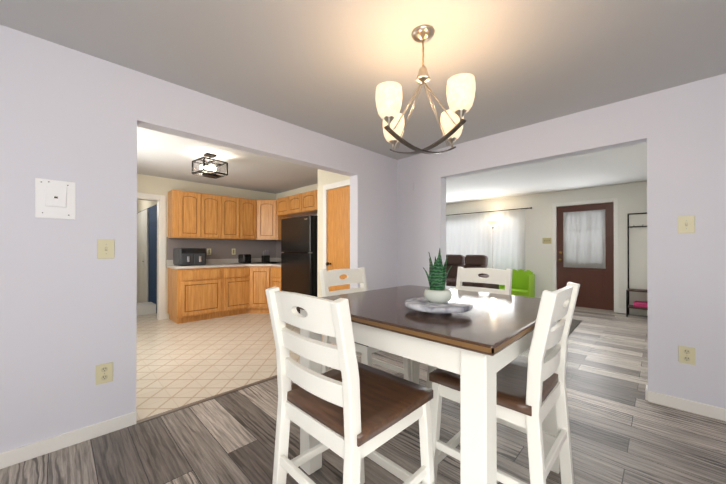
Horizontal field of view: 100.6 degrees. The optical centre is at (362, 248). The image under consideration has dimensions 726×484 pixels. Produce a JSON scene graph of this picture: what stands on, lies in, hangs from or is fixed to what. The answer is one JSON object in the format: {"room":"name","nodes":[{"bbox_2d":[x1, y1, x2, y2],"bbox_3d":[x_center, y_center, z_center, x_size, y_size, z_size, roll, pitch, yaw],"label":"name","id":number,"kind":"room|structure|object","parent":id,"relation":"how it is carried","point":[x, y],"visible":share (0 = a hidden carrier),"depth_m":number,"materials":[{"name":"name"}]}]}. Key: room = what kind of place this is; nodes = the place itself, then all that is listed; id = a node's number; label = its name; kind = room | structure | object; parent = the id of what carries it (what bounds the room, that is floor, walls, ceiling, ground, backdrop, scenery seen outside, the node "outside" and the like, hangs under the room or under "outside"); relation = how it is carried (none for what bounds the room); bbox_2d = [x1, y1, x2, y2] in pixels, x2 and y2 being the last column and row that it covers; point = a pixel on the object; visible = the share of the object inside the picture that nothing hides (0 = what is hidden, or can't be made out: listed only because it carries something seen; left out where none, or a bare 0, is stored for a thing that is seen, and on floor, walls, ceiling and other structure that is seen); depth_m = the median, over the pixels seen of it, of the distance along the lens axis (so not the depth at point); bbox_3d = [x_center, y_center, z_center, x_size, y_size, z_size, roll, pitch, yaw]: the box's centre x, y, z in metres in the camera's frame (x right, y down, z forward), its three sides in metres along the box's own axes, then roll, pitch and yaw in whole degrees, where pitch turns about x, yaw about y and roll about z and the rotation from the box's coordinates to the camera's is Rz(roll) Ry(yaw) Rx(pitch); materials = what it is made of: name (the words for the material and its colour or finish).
{"room":"dining room","nodes":[
{"label":"dining room","id":0,"kind":"room"},
{"bbox_2d":[137,200,156,312],"bbox_3d":[-4.634,0.006,6.499,3.300,2.440,0.125,0,0,45],"label":"wall","id":1,"kind":"structure","parent":0,"point":[143,205],"depth_m":5.88,"materials":[{"name":"blue paint"}]},
{"bbox_2d":[137,209,148,302],"bbox_3d":[-4.891,0.206,6.622,1.332,2.018,0.058,0,0,45],"label":"bifold doors","id":2,"kind":"structure","parent":1,"relation":"in","point":[142,250],"depth_m":6.45,"materials":[{"name":"white wood"}]},
{"bbox_2d":[0,25,396,452],"bbox_3d":[-1.432,-0.010,2.319,0.130,2.440,5.300,0,0,45],"label":"wall","id":3,"kind":"structure","parent":0,"point":[68,311],"depth_m":1.90,"materials":[{"name":"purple paint"}]},
{"bbox_2d":[35,178,75,219],"bbox_3d":[-1.839,-0.294,1.805,0.014,0.230,0.170,0,0,45],"label":"thermostat plate","id":4,"kind":"object","parent":3,"relation":"attached to","point":[55,199],"visible":1,"depth_m":1.80,"materials":[{"name":"white plastic"}]},
{"bbox_2d":[96,362,112,384],"bbox_3d":[-1.683,0.814,1.962,0.010,0.127,0.086,0,0,45],"label":"electrical outlet plate","id":5,"kind":"object","parent":3,"relation":"attached to","point":[104,372],"visible":1,"depth_m":1.96,"materials":[{"name":"beige plastic"}]},
{"bbox_2d":[97,239,114,258],"bbox_3d":[-1.676,0.004,1.966,0.018,0.127,0.086,0,0,45],"label":"switch plate","id":6,"kind":"object","parent":3,"relation":"attached to","point":[105,248],"visible":1,"depth_m":1.97,"materials":[{"name":"beige plastic"}]},
{"bbox_2d":[137,174,275,318],"bbox_3d":[-3.318,0.002,5.388,0.134,2.440,3.820,0,0,45],"label":"wall","id":7,"kind":"structure","parent":0,"point":[219,248],"depth_m":5.71,"materials":[{"name":"beige"}]},
{"bbox_2d":[137,192,165,319],"bbox_3d":[-3.791,0.153,4.898,0.148,2.135,0.970,0,0,45],"label":"door frame","id":8,"kind":"structure","parent":7,"relation":"attached to","point":[161,257],"depth_m":5.15,"materials":[{"name":"white wood"}]},
{"bbox_2d":[168,190,205,237],"bbox_3d":[-3.099,-0.578,5.287,0.318,0.800,0.490,0,0,45],"label":"upper cabinet","id":9,"kind":"object","parent":7,"relation":"attached to","point":[186,210],"depth_m":5.16,"materials":[{"name":"brown wood"}]},
{"bbox_2d":[206,194,225,237],"bbox_3d":[-2.849,-0.577,5.540,0.318,0.800,0.466,0,0,45],"label":"upper cabinet","id":10,"kind":"object","parent":7,"relation":"attached to","point":[215,204],"depth_m":5.48,"materials":[{"name":"brown wood"}]},
{"bbox_2d":[166,258,273,265],"bbox_3d":[-2.661,0.249,5.945,0.013,0.090,2.088,0,0,45],"label":"backsplash","id":11,"kind":"structure","parent":7,"relation":"attached to","point":[168,262],"depth_m":5.86,"materials":[{"name":"grey tile"}]},
{"bbox_2d":[218,196,241,239],"bbox_3d":[-2.607,-0.577,5.786,0.318,0.800,0.466,0,0,45],"label":"upper cabinet","id":12,"kind":"object","parent":7,"relation":"attached to","point":[231,202],"depth_m":5.69,"materials":[{"name":"brown wood"}]},
{"bbox_2d":[234,198,253,239],"bbox_3d":[-2.344,-0.576,6.011,0.375,0.800,0.468,0,0,45],"label":"upper cabinet","id":13,"kind":"object","parent":7,"relation":"attached to","point":[244,230],"depth_m":5.88,"materials":[{"name":"brown wood"}]},
{"bbox_2d":[136,302,336,420],"bbox_3d":[-3.229,1.246,5.386,6.997,0.051,3.950,0,0,45],"label":"floor","id":14,"kind":"structure","parent":0,"point":[180,364],"depth_m":3.35,"materials":[{"name":"tile"}]},
{"bbox_2d":[137,302,155,315],"bbox_3d":[-4.149,1.138,5.705,0.400,0.170,0.310,0,0,45],"label":"step","id":15,"kind":"structure","parent":14,"relation":"on","point":[144,308],"depth_m":5.59,"materials":[{"name":"white"}]},
{"bbox_2d":[168,266,221,323],"bbox_3d":[-2.918,0.776,5.251,0.619,0.890,0.700,0,0,45],"label":"base cabinet","id":16,"kind":"object","parent":14,"relation":"on","point":[214,288],"depth_m":5.02,"materials":[{"name":"brown wood"}]},
{"bbox_2d":[166,262,273,269],"bbox_3d":[-2.328,0.313,5.617,0.948,0.040,2.088,0,0,45],"label":"countertop","id":17,"kind":"structure","parent":16,"relation":"on","point":[207,263],"depth_m":5.59,"materials":[{"name":"stone"}]},
{"bbox_2d":[173,248,205,265],"bbox_3d":[-2.973,0.140,5.188,0.445,0.298,0.420,0,0,45],"label":"air fryer","id":18,"kind":"object","parent":17,"relation":"on","point":[188,256],"visible":1,"depth_m":5.04,"materials":[{"name":"grey"}]},
{"bbox_2d":[238,254,250,263],"bbox_3d":[-2.315,0.202,5.901,0.260,0.180,0.160,0,0,45],"label":"toaster","id":19,"kind":"object","parent":17,"relation":"on","point":[244,258],"visible":1,"depth_m":5.82,"materials":[{"name":"black metal"}]},
{"bbox_2d":[261,250,269,262],"bbox_3d":[-1.985,0.164,6.144,0.110,0.258,0.130,0,0,45],"label":"knife block","id":20,"kind":"object","parent":17,"relation":"on","point":[265,258],"visible":1,"depth_m":6.12,"materials":[{"name":"black"}]},
{"bbox_2d":[222,266,249,316],"bbox_3d":[-2.468,0.778,5.669,0.673,0.890,0.528,0,0,45],"label":"base cabinet","id":21,"kind":"object","parent":14,"relation":"on","point":[235,279],"depth_m":5.46,"materials":[{"name":"brown wood"}]},
{"bbox_2d":[250,266,269,312],"bbox_3d":[-1.903,0.779,5.818,0.678,0.890,0.609,0,0,45],"label":"base cabinet","id":22,"kind":"object","parent":14,"relation":"on","point":[259,275],"depth_m":5.62,"materials":[{"name":"brown wood"}]},
{"bbox_2d":[270,266,280,290],"bbox_3d":[-1.343,0.778,5.637,0.643,0.890,0.673,0,0,45],"label":"base cabinet","id":23,"kind":"object","parent":14,"relation":"on","point":[275,271],"depth_m":5.50,"materials":[{"name":"brown wood"}]},
{"bbox_2d":[281,215,317,312],"bbox_3d":[-0.838,0.361,5.070,0.850,1.720,0.728,0,0,45],"label":"fridge","id":24,"kind":"object","parent":14,"relation":"on","point":[299,235],"visible":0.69,"depth_m":4.72,"materials":[{"name":"black metal"}]},
{"bbox_2d":[276,183,317,257],"bbox_3d":[-0.734,0.003,5.611,3.500,2.440,0.134,0,0,45],"label":"wall","id":25,"kind":"structure","parent":0,"point":[291,193],"depth_m":6.26,"materials":[{"name":"beige paint"}]},
{"bbox_2d":[254,199,285,240],"bbox_3d":[-1.952,-0.575,6.186,0.518,0.800,0.580,0,0,45],"label":"upper cabinet","id":26,"kind":"object","parent":25,"relation":"attached to","point":[267,224],"depth_m":6.04,"materials":[{"name":"brown wood"}]},
{"bbox_2d":[278,196,305,217],"bbox_3d":[-1.442,-0.823,5.979,0.501,0.345,0.333,0,0,45],"label":"upper cabinet","id":27,"kind":"object","parent":25,"relation":"attached to","point":[283,203],"depth_m":5.86,"materials":[{"name":"brown wood"}]},
{"bbox_2d":[290,194,301,213],"bbox_3d":[-1.150,-0.824,5.692,0.562,0.345,0.333,0,0,45],"label":"upper cabinet","id":28,"kind":"object","parent":25,"relation":"attached to","point":[295,200],"depth_m":5.55,"materials":[{"name":"brown wood"}]},
{"bbox_2d":[302,190,317,213],"bbox_3d":[-0.837,-0.826,5.383,0.562,0.345,0.333,0,0,45],"label":"upper cabinet","id":29,"kind":"object","parent":25,"relation":"attached to","point":[309,199],"depth_m":5.26,"materials":[{"name":"brown wood"}]},
{"bbox_2d":[317,169,349,296],"bbox_3d":[-0.102,-0.002,4.393,0.890,2.440,0.720,0,0,45],"label":"wall","id":30,"kind":"structure","parent":0,"point":[326,177],"depth_m":4.38,"materials":[{"name":"beige paint"}]},
{"bbox_2d":[323,179,349,269],"bbox_3d":[-0.309,0.154,4.080,0.745,2.125,0.016,0,0,45],"label":"door frame","id":31,"kind":"structure","parent":30,"relation":"attached to","point":[336,185],"depth_m":4.29,"materials":[{"name":"white wood"}]},
{"bbox_2d":[326,186,349,291],"bbox_3d":[-0.285,0.188,4.053,0.658,2.034,0.113,0,0,45],"label":"pantry door","id":32,"kind":"structure","parent":30,"relation":"in","point":[338,228],"depth_m":4.12,"materials":[{"name":"brown wood"}]},
{"bbox_2d":[0,308,725,483],"bbox_3d":[0.331,1.240,3.525,7.920,0.050,9.500,0,0,45],"label":"floor","id":33,"kind":"structure","parent":0,"point":[623,430],"depth_m":1.89,"materials":[{"name":"grey wood"}]},
{"bbox_2d":[137,375,276,423],"bbox_3d":[-0.817,1.209,2.846,0.044,0.006,2.140,0,0,45],"label":"trim","id":34,"kind":"structure","parent":33,"relation":"on","point":[193,403],"depth_m":2.37,"materials":[{"name":"beige"}]},
{"bbox_2d":[265,286,434,483],"bbox_3d":[-0.042,0.683,1.227,0.461,1.058,0.539,0,0,45],"label":"chair","id":35,"kind":"object","parent":33,"relation":"on","point":[350,410],"visible":1,"depth_m":1.10,"materials":[{"name":"white wood"}]},
{"bbox_2d":[319,267,411,381],"bbox_3d":[0.019,0.686,2.220,0.539,1.058,0.461,0,0,45],"label":"chair","id":36,"kind":"object","parent":33,"relation":"on","point":[328,278],"visible":0.4,"depth_m":2.27,"materials":[{"name":"white wood"}]},
{"bbox_2d":[296,285,559,483],"bbox_3d":[0.379,0.750,1.668,1.103,0.915,1.103,0,0,45],"label":"dining table","id":37,"kind":"object","parent":33,"relation":"on","point":[482,342],"visible":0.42,"depth_m":1.14,"materials":[{"name":"brown wood"}]},
{"bbox_2d":[405,297,472,313],"bbox_3d":[0.346,0.270,1.393,0.304,0.044,0.304,0,0,45],"label":"tray","id":38,"kind":"object","parent":37,"relation":"on","point":[423,304],"visible":0.85,"depth_m":1.30,"materials":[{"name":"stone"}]},
{"bbox_2d":[423,248,451,302],"bbox_3d":[0.345,0.123,1.395,0.130,0.250,0.128,0,0,45],"label":"potted plant","id":39,"kind":"object","parent":38,"relation":"on","point":[437,291],"visible":1,"depth_m":1.36,"materials":[{"name":"green plant"}]},
{"bbox_2d":[427,267,512,400],"bbox_3d":[0.827,0.687,2.321,0.461,1.058,0.539,0,0,45],"label":"chair","id":40,"kind":"object","parent":33,"relation":"on","point":[500,277],"visible":0.19,"depth_m":2.45,"materials":[{"name":"white wood"}]},
{"bbox_2d":[446,254,498,288],"bbox_3d":[2.025,0.673,7.124,2.000,1.051,0.920,0,0,45],"label":"recliner sofa","id":41,"kind":"object","parent":33,"relation":"on","point":[467,261],"visible":0.27,"depth_m":6.87,"materials":[{"name":"brown leather"}]},
{"bbox_2d":[485,221,499,239],"bbox_3d":[3.058,0.294,7.090,0.330,1.868,0.330,0,0,45],"label":"lamp","id":42,"kind":"object","parent":33,"relation":"on","point":[492,224],"visible":0.71,"depth_m":7.01,"materials":[{"name":"silver metal"}]},
{"bbox_2d":[429,282,579,483],"bbox_3d":[0.639,0.683,1.397,0.539,1.058,0.461,0,0,45],"label":"chair","id":43,"kind":"object","parent":33,"relation":"on","point":[531,392],"visible":0.85,"depth_m":1.25,"materials":[{"name":"white wood"}]},
{"bbox_2d":[499,269,534,297],"bbox_3d":[3.386,0.848,6.708,0.680,0.758,0.400,0,0,45],"label":"armchair","id":44,"kind":"object","parent":33,"relation":"on","point":[523,282],"visible":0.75,"depth_m":6.68,"materials":[{"name":"green fabric"}]},
{"bbox_2d":[568,319,581,335],"bbox_3d":[2.764,1.212,4.525,0.652,0.014,2.015,0,0,45],"label":"rug","id":45,"kind":"object","parent":33,"relation":"on","point":[574,324],"visible":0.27,"depth_m":4.77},
{"bbox_2d":[626,212,647,316],"bbox_3d":[5.054,0.286,5.269,0.662,1.871,0.352,0,0,45],"label":"coat rack","id":46,"kind":"object","parent":33,"relation":"on","point":[642,305],"visible":0.42,"depth_m":5.37,"materials":[{"name":"black metal"}]},
{"bbox_2d":[0,0,725,203],"bbox_3d":[-0.862,-1.260,4.803,11.400,0.080,9.630,0,0,45],"label":"ceiling","id":47,"kind":"structure","parent":0,"point":[326,67],"depth_m":1.97,"materials":[{"name":"white paint"}]},
{"bbox_2d":[192,153,227,178],"bbox_3d":[-1.998,-1.081,3.935,0.316,0.285,0.316,0,0,37],"label":"ceiling light","id":48,"kind":"object","parent":47,"relation":"hanging from","point":[212,174],"visible":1,"depth_m":3.89,"materials":[{"name":"black metal"}]},
{"bbox_2d":[376,24,475,154],"bbox_3d":[0.344,-0.891,1.723,0.500,0.683,0.500,0,0,10],"label":"chandelier","id":49,"kind":"object","parent":47,"relation":"hanging from","point":[461,90],"visible":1,"depth_m":1.57,"materials":[{"name":"white glass"}]},
{"bbox_2d":[446,181,647,310],"bbox_3d":[3.296,0.010,7.369,6.750,2.440,0.130,0,0,45],"label":"wall","id":50,"kind":"structure","parent":0,"point":[632,197],"depth_m":6.21,"materials":[{"name":"white paint"}]},
{"bbox_2d":[446,207,531,215],"bbox_3d":[2.540,-0.898,7.951,3.494,0.044,0.106,0,0,45],"label":"curtain rod","id":51,"kind":"object","parent":50,"relation":"attached to","point":[491,211],"visible":0.62,"depth_m":7.31,"materials":[{"name":"black metal"}]},
{"bbox_2d":[446,210,524,270],"bbox_3d":[2.510,0.122,7.932,3.240,1.980,0.036,0,0,45],"label":"window curtain","id":52,"kind":"object","parent":51,"relation":"hanging from","point":[471,234],"visible":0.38,"depth_m":7.34,"materials":[{"name":"white fabric"}]},
{"bbox_2d":[543,238,550,243],"bbox_3d":[4.008,-0.166,6.567,0.170,0.125,0.012,0,0,45],"label":"switch plate","id":53,"kind":"object","parent":50,"relation":"attached to","point":[546,240],"visible":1,"depth_m":6.57,"materials":[{"name":"beige plastic"}]},
{"bbox_2d":[557,202,613,310],"bbox_3d":[4.481,0.155,6.117,0.942,2.089,0.110,0,0,45],"label":"front door","id":54,"kind":"structure","parent":50,"relation":"in","point":[596,289],"depth_m":6.02,"materials":[{"name":"brown wood"}]},
{"bbox_2d":[563,209,605,268],"bbox_3d":[4.480,-0.182,6.120,0.698,1.154,0.017,0,0,45],"label":"door curtain","id":55,"kind":"object","parent":54,"relation":"attached to","point":[584,244],"visible":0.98,"depth_m":6.11,"materials":[{"name":"white fabric"}]},
{"bbox_2d":[552,198,618,312],"bbox_3d":[4.501,0.130,6.140,1.090,2.190,0.106,0,0,45],"label":"door frame","id":56,"kind":"structure","parent":50,"relation":"attached to","point":[616,255],"depth_m":5.82,"materials":[{"name":"white wood"}]},
{"bbox_2d":[397,73,725,408],"bbox_3d":[2.006,-0.008,2.742,4.430,2.440,0.130,0,0,45],"label":"wall","id":57,"kind":"structure","parent":0,"point":[680,130],"depth_m":2.33,"materials":[{"name":"white paint"}]},
{"bbox_2d":[678,345,694,364],"bbox_3d":[2.410,0.795,2.242,0.086,0.127,0.010,0,0,45],"label":"electrical outlet plate","id":58,"kind":"object","parent":57,"relation":"attached to","point":[686,355],"visible":1,"depth_m":2.24,"materials":[{"name":"beige plastic"}]},
{"bbox_2d":[678,216,694,232],"bbox_3d":[2.407,-0.178,2.243,0.086,0.127,0.018,0,0,45],"label":"switch plate","id":59,"kind":"object","parent":57,"relation":"attached to","point":[686,224],"visible":1,"depth_m":2.24,"materials":[{"name":"beige plastic"}]},
{"bbox_3d":[0.145,-0.016,0.764,4.560,2.440,5.560,0,0,45],"label":"wall","id":60,"kind":"structure","parent":0,"visible":0},
{"bbox_2d":[0,411,136,468],"bbox_3d":[-2.402,1.164,1.228,0.014,0.085,2.390,0,0,45],"label":"baseboard","id":61,"kind":"structure","parent":60,"relation":"attached to","point":[36,449],"depth_m":1.82,"materials":[{"name":"white wood"}]},
{"bbox_2d":[645,388,725,420],"bbox_3d":[2.890,1.166,1.765,1.804,0.085,0.017,0,0,45],"label":"baseboard","id":62,"kind":"structure","parent":60,"relation":"attached to","point":[703,409],"depth_m":2.24,"materials":[{"name":"white wood"}]},
{"bbox_3d":[1.775,0.004,5.919,6.880,2.440,4.070,0,0,45],"label":"wall","id":63,"kind":"structure","parent":0,"visible":0},
{"bbox_2d":[619,308,647,315],"bbox_3d":[5.200,1.179,5.385,0.960,0.085,0.014,0,0,45],"label":"baseboard","id":64,"kind":"structure","parent":63,"relation":"attached to","point":[639,312],"depth_m":5.54,"materials":[{"name":"white wood"}]}
]}

